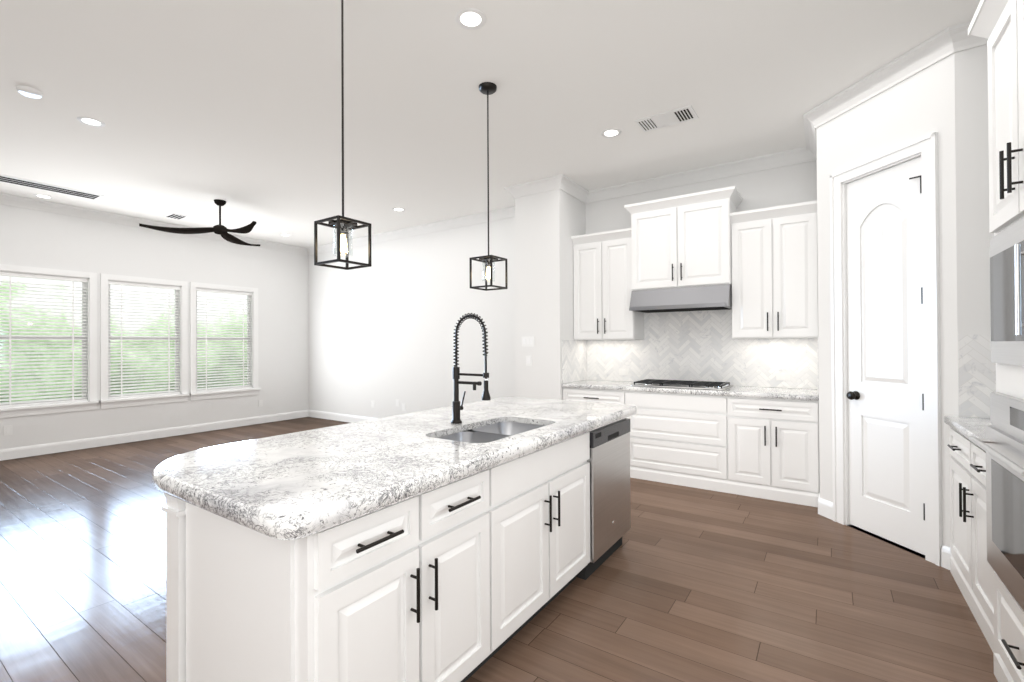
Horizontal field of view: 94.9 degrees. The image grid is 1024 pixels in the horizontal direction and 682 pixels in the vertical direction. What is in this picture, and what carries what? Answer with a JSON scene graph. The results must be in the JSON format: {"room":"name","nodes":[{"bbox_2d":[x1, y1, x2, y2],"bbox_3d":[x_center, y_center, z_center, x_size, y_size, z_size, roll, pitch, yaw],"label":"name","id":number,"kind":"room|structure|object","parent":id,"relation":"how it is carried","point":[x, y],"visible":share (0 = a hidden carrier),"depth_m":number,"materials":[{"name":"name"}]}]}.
{"room":"kitchen","nodes":[
{"label":"kitchen","id":0,"kind":"room"},
{"bbox_2d":[0,204,307,449],"bbox_3d":[-6.114,-0.164,5.710,0.120,3.180,7.830,-1,0,34],"label":"wall","id":1,"kind":"structure","parent":0,"point":[28,237],"depth_m":7.06,"materials":[{"name":"white paint"}]},
{"bbox_2d":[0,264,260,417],"bbox_3d":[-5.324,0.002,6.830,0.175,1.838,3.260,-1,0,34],"label":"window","id":2,"kind":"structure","parent":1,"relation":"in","point":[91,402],"depth_m":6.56,"materials":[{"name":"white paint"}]},
{"bbox_2d":[0,272,87,406],"bbox_3d":[-5.912,-0.019,5.961,0.048,1.622,0.796,-1,0,34],"label":"window blinds","id":3,"kind":"object","parent":2,"relation":"attached to","point":[46,277],"depth_m":5.93,"materials":[{"name":"white plastic"}]},
{"bbox_2d":[109,281,179,398],"bbox_3d":[-5.325,-0.017,6.831,0.048,1.622,0.842,-1,0,34],"label":"window blinds","id":4,"kind":"object","parent":2,"relation":"attached to","point":[169,391],"depth_m":6.82,"materials":[{"name":"white plastic"}]},
{"bbox_2d":[196,288,251,391],"bbox_3d":[-4.723,-0.015,7.723,0.048,1.622,0.848,-1,0,34],"label":"window blinds","id":5,"kind":"object","parent":2,"relation":"attached to","point":[197,289],"depth_m":7.70,"materials":[{"name":"white plastic"}]},
{"bbox_2d":[0,410,307,460],"bbox_3d":[-6.039,1.360,5.680,0.014,0.130,7.810,-1,0,34],"label":"baseboard","id":6,"kind":"structure","parent":1,"relation":"attached to","point":[34,450],"depth_m":6.70,"materials":[{"name":"white paint"}]},
{"bbox_2d":[258,400,262,406],"bbox_3d":[-4.368,1.081,8.167,0.007,0.115,0.075,-1,0,34],"label":"outlet","id":7,"kind":"object","parent":1,"relation":"attached to","point":[260,402],"depth_m":8.16,"materials":[{"name":"white plastic"}]},
{"bbox_2d":[0,0,979,247],"bbox_3d":[-2.165,-1.841,3.057,9.820,0.100,8.240,-1,0,34],"label":"ceiling","id":8,"kind":"structure","parent":0,"point":[197,107],"depth_m":3.42,"materials":[{"name":"white paint"}]},
{"bbox_2d":[16,85,42,98],"bbox_3d":[-3.400,-1.768,3.311,0.194,0.030,0.136,-1,0,34],"label":"recessed light","id":9,"kind":"object","parent":8,"relation":"in","point":[27,91],"depth_m":3.32,"materials":[{"name":"white paint"}]},
{"bbox_2d":[34,194,53,198],"bbox_3d":[-5.692,-1.754,5.713,0.174,0.004,0.174,0,0,7],"label":"recessed light","id":10,"kind":"object","parent":8,"relation":"in","point":[37,195],"depth_m":5.71,"materials":[{"name":"white paint"}]},
{"bbox_2d":[0,174,103,199],"bbox_3d":[-5.219,-1.746,5.334,0.325,0.030,0.851,-1,0,34],"label":"ceiling vent","id":11,"kind":"object","parent":8,"relation":"in","point":[3,178],"depth_m":5.36,"materials":[{"name":"white metal"}]},
{"bbox_2d":[77,117,104,126],"bbox_3d":[-3.414,-1.778,3.815,0.174,0.004,0.174,0,0,-11],"label":"recessed light","id":12,"kind":"object","parent":8,"relation":"in","point":[87,120],"depth_m":3.81,"materials":[{"name":"white paint"}]},
{"bbox_2d":[162,213,189,219],"bbox_3d":[-4.660,-1.742,6.515,0.323,0.030,0.232,-1,0,34],"label":"ceiling vent","id":13,"kind":"object","parent":8,"relation":"in","point":[171,215],"depth_m":6.60,"materials":[{"name":"white metal"}]},
{"bbox_2d":[139,199,259,245],"bbox_3d":[-3.519,-1.543,5.814,1.254,0.449,1.435,-1,0,34],"label":"ceiling fan","id":14,"kind":"object","parent":8,"relation":"hanging from","point":[221,230],"visible":1,"depth_m":5.79,"materials":[{"name":"black metal"}]},
{"bbox_2d":[314,0,371,269],"bbox_3d":[-0.839,-1.087,2.330,0.191,1.430,0.191,-1,0,34],"label":"pendant light","id":15,"kind":"object","parent":8,"relation":"hanging from","point":[341,224],"visible":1,"depth_m":2.32,"materials":[{"name":"black metal"}]},
{"bbox_2d":[392,208,404,211],"bbox_3d":[-1.528,-1.772,6.343,0.174,0.004,0.174,0,0,7],"label":"recessed light","id":16,"kind":"object","parent":8,"relation":"in","point":[395,209],"depth_m":6.34,"materials":[{"name":"white paint"}]},
{"bbox_2d":[455,8,485,29],"bbox_3d":[-0.231,-1.801,2.633,0.174,0.004,0.174,0,0,-11],"label":"recessed light","id":17,"kind":"object","parent":8,"relation":"in","point":[470,18],"depth_m":2.63,"materials":[{"name":"white paint"}]},
{"bbox_2d":[469,82,507,290],"bbox_3d":[-0.168,-1.084,3.325,0.191,1.430,0.191,-1,0,34],"label":"pendant light","id":18,"kind":"object","parent":8,"relation":"hanging from","point":[487,88],"visible":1,"depth_m":3.32,"materials":[{"name":"black metal"}]},
{"bbox_2d":[601,128,620,137],"bbox_3d":[0.858,-1.798,4.069,0.174,0.004,0.174,0,0,-11],"label":"recessed light","id":19,"kind":"object","parent":8,"relation":"in","point":[608,133],"depth_m":4.07,"materials":[{"name":"white paint"}]},
{"bbox_2d":[635,105,697,131],"bbox_3d":[1.236,-1.789,3.762,0.439,0.030,0.254,-1,0,34],"label":"ceiling vent","id":20,"kind":"object","parent":8,"relation":"in","point":[669,118],"depth_m":3.79,"materials":[{"name":"white metal"}]},
{"bbox_2d":[0,417,997,681],"bbox_3d":[-2.148,1.439,3.037,9.820,0.100,8.240,-1,0,34],"label":"floor","id":21,"kind":"structure","parent":0,"point":[690,585],"depth_m":2.54,"materials":[{"name":"brown wood"}]},
{"bbox_2d":[162,463,505,681],"bbox_3d":[-0.639,0.937,1.804,0.830,0.876,0.880,-1,0,34],"label":"base cabinet","id":22,"kind":"object","parent":21,"relation":"on","point":[465,579],"depth_m":1.50,"materials":[{"name":"white paint"}]},
{"bbox_2d":[152,397,636,539],"bbox_3d":[-0.289,0.470,2.467,1.075,0.060,2.510,-1,0,34],"label":"countertop","id":23,"kind":"structure","parent":22,"relation":"on","point":[295,485],"depth_m":1.71,"materials":[{"name":"white stone"}]},
{"bbox_2d":[451,313,490,423],"bbox_3d":[-0.210,0.145,2.491,0.254,0.588,0.096,-1,0,34],"label":"kitchen faucet","id":24,"kind":"object","parent":23,"relation":"on","point":[456,409],"visible":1,"depth_m":2.50,"materials":[{"name":"black metal"}]},
{"bbox_2d":[437,422,546,442],"bbox_3d":[-0.084,0.570,2.371,0.450,0.200,0.724,-1,0,34],"label":"undermount sink","id":25,"kind":"object","parent":23,"relation":"in","point":[492,432],"visible":0.06,"depth_m":2.58,"materials":[{"name":"grey metal"}]},
{"bbox_2d":[514,443,557,467],"bbox_3d":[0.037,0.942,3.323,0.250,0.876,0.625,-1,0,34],"label":"base cabinet","id":26,"kind":"object","parent":21,"relation":"on","point":[548,456],"depth_m":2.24,"materials":[{"name":"white paint"}]},
{"bbox_2d":[506,460,589,642],"bbox_3d":[-0.059,1.075,2.438,0.580,0.600,0.950,-1,0,34],"label":"base cabinet","id":27,"kind":"object","parent":21,"relation":"on","point":[548,509],"depth_m":2.22,"materials":[{"name":"white paint"}]},
{"bbox_2d":[576,418,630,579],"bbox_3d":[0.388,0.949,3.075,0.590,0.854,0.598,-1,0,34],"label":"dishwasher","id":28,"kind":"object","parent":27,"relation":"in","point":[610,511],"visible":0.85,"depth_m":2.86,"materials":[{"name":"silver metal"}]},
{"bbox_2d":[563,388,626,404],"bbox_3d":[1.029,0.948,5.246,0.714,0.876,0.624,-1,0,34],"label":"base cabinet","id":29,"kind":"object","parent":21,"relation":"on","point":[569,394],"depth_m":4.97,"materials":[{"name":"white paint"}]},
{"bbox_2d":[562,380,818,400],"bbox_3d":[1.710,0.481,4.777,2.371,0.044,0.641,-1,0,34],"label":"countertop","id":30,"kind":"structure","parent":29,"relation":"on","point":[776,393],"depth_m":4.41,"materials":[{"name":"white stone"}]},
{"bbox_2d":[631,379,732,389],"bbox_3d":[1.720,0.438,4.779,0.890,0.042,0.480,-1,0,34],"label":"gas cooktop","id":31,"kind":"object","parent":30,"relation":"in","point":[707,385],"visible":1,"depth_m":4.68,"materials":[{"name":"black metal"}]},
{"bbox_2d":[627,391,738,494],"bbox_3d":[1.724,0.942,4.778,1.090,0.876,0.624,-1,0,34],"label":"base cabinet","id":32,"kind":"object","parent":21,"relation":"on","point":[688,440],"depth_m":4.46,"materials":[{"name":"white paint"}]},
{"bbox_2d":[735,397,819,506],"bbox_3d":[2.411,0.936,4.315,0.698,0.876,0.624,-1,0,34],"label":"base cabinet","id":33,"kind":"object","parent":21,"relation":"on","point":[765,448],"depth_m":4.03,"materials":[{"name":"white paint"}]},
{"bbox_2d":[947,427,998,653],"bbox_3d":[2.540,0.922,2.179,0.677,0.875,1.049,-1,0,34],"label":"base cabinet","id":34,"kind":"object","parent":21,"relation":"on","point":[971,569],"visible":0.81,"depth_m":2.34,"materials":[{"name":"white paint"}]},
{"bbox_2d":[944,416,990,443],"bbox_3d":[2.545,0.462,2.176,0.656,0.044,1.048,-1,0,34],"label":"countertop","id":35,"kind":"structure","parent":34,"relation":"on","point":[967,427],"depth_m":2.50,"materials":[{"name":"white stone"}]},
{"bbox_2d":[968,0,1023,681],"bbox_3d":[2.008,0.008,1.436,0.715,2.700,0.900,-1,0,34],"label":"tall cabinet","id":36,"kind":"object","parent":21,"relation":"on","point":[998,25],"visible":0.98,"depth_m":1.75,"materials":[{"name":"white paint"}]},
{"bbox_2d":[969,392,1023,610],"bbox_3d":[1.725,0.556,1.625,0.096,0.700,0.708,-1,0,34],"label":"wall oven","id":37,"kind":"object","parent":36,"relation":"in","point":[1003,447],"visible":1,"depth_m":1.69,"materials":[{"name":"silver metal"}]},
{"bbox_2d":[989,218,1023,365],"bbox_3d":[1.732,-0.164,1.622,0.070,0.500,0.708,-1,0,34],"label":"built-in microwave","id":38,"kind":"object","parent":36,"relation":"in","point":[1006,251],"visible":1,"depth_m":1.69,"materials":[{"name":"silver metal"}]},
{"bbox_2d":[512,189,587,399],"bbox_3d":[0.469,-0.199,5.595,0.585,3.180,0.660,-1,0,34],"label":"wall","id":39,"kind":"structure","parent":0,"point":[544,224],"depth_m":5.32,"materials":[{"name":"white paint"}]},
{"bbox_2d":[522,336,533,346],"bbox_3d":[0.182,0.007,5.385,0.167,0.115,0.008,-1,0,34],"label":"outlet","id":40,"kind":"object","parent":39,"relation":"attached to","point":[528,341],"depth_m":5.38,"materials":[{"name":"white plastic"}]},
{"bbox_2d":[526,356,531,365],"bbox_3d":[0.191,0.226,5.378,0.075,0.115,0.008,-1,0,34],"label":"outlet","id":41,"kind":"object","parent":39,"relation":"attached to","point":[528,358],"depth_m":5.37,"materials":[{"name":"white plastic"}]},
{"bbox_2d":[308,160,816,417],"bbox_3d":[-0.466,-0.188,6.707,8.370,3.180,0.120,-1,0,34],"label":"wall","id":42,"kind":"structure","parent":0,"point":[379,333],"depth_m":7.23,"materials":[{"name":"white paint"}]},
{"bbox_2d":[308,410,376,422],"bbox_3d":[-1.710,1.348,7.462,5.140,0.130,0.014,-1,0,34],"label":"baseboard","id":43,"kind":"structure","parent":42,"relation":"attached to","point":[311,413],"depth_m":8.41,"materials":[{"name":"white paint"}]},
{"bbox_2d":[0,21,987,254],"bbox_3d":[-2.164,-1.732,3.056,9.420,0.118,7.840,-1,0,34],"label":"crown molding","id":44,"kind":"structure","parent":42,"relation":"attached to","point":[945,43],"depth_m":5.04,"materials":[{"name":"white paint"}]},
{"bbox_2d":[571,230,643,339],"bbox_3d":[1.098,-0.595,5.369,0.714,1.163,0.349,-1,0,34],"label":"upper cabinet","id":45,"kind":"object","parent":42,"relation":"attached to","point":[602,275],"depth_m":5.22,"materials":[{"name":"white paint"}]},
{"bbox_2d":[619,368,628,374],"bbox_3d":[1.290,0.355,5.431,0.115,0.075,0.007,-1,0,34],"label":"outlet","id":46,"kind":"object","parent":42,"relation":"attached to","point":[622,371],"depth_m":5.43,"materials":[{"name":"white plastic"}]},
{"bbox_2d":[627,190,738,292],"bbox_3d":[1.771,-0.974,4.874,0.960,0.878,0.419,-1,0,34],"label":"upper cabinet","id":47,"kind":"object","parent":42,"relation":"attached to","point":[672,242],"depth_m":4.67,"materials":[{"name":"white paint"}]},
{"bbox_2d":[629,284,731,312],"bbox_3d":[1.744,-0.425,4.828,0.952,0.217,0.498,-1,0,34],"label":"range hood","id":48,"kind":"object","parent":47,"relation":"attached to","point":[710,297],"visible":0.93,"depth_m":4.65,"materials":[{"name":"silver metal"}]},
{"bbox_2d":[562,309,818,395],"bbox_3d":[1.710,-0.037,4.784,2.373,0.991,0.634,-1,0,34],"label":"tile backsplash","id":49,"kind":"structure","parent":42,"relation":"attached to","point":[694,345],"depth_m":4.99,"materials":[{"name":"tile"}]},
{"bbox_2d":[731,202,817,338],"bbox_3d":[2.479,-0.608,4.438,0.696,1.163,0.349,-1,0,34],"label":"upper cabinet","id":50,"kind":"object","parent":42,"relation":"attached to","point":[763,262],"depth_m":4.28,"materials":[{"name":"white paint"}]},
{"bbox_2d":[816,45,993,557],"bbox_3d":[2.990,-0.225,3.408,1.290,3.180,1.486,-1,0,34],"label":"wall","id":51,"kind":"structure","parent":0,"point":[946,98],"depth_m":2.83,"materials":[{"name":"white paint"}]},
{"bbox_2d":[830,132,941,565],"bbox_3d":[2.577,0.048,3.232,0.142,2.635,0.748,0,0,-11],"label":"door frame","id":52,"kind":"structure","parent":51,"relation":"in","point":[925,148],"depth_m":2.95,"materials":[{"name":"white paint"}]},
{"bbox_2d":[846,156,924,554],"bbox_3d":[2.559,0.092,3.227,0.426,2.524,0.430,-1,0,34],"label":"pantry door","id":53,"kind":"structure","parent":52,"relation":"attached to","point":[885,395],"depth_m":3.20,"materials":[{"name":"white paint"}]},
{"bbox_2d":[958,334,995,417],"bbox_3d":[2.572,0.199,2.159,0.591,0.478,1.049,-1,0,34],"label":"tile backsplash","id":54,"kind":"structure","parent":51,"relation":"attached to","point":[976,376],"depth_m":2.71,"materials":[{"name":"tile"}]},
{"label":"outside","id":55,"kind":"structure","parent":0,"visible":0},
{"bbox_2d":[0,276,246,401],"bbox_3d":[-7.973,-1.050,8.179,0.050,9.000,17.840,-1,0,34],"label":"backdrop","id":56,"kind":"structure","parent":55,"point":[3,278],"depth_m":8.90,"materials":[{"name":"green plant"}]}
]}

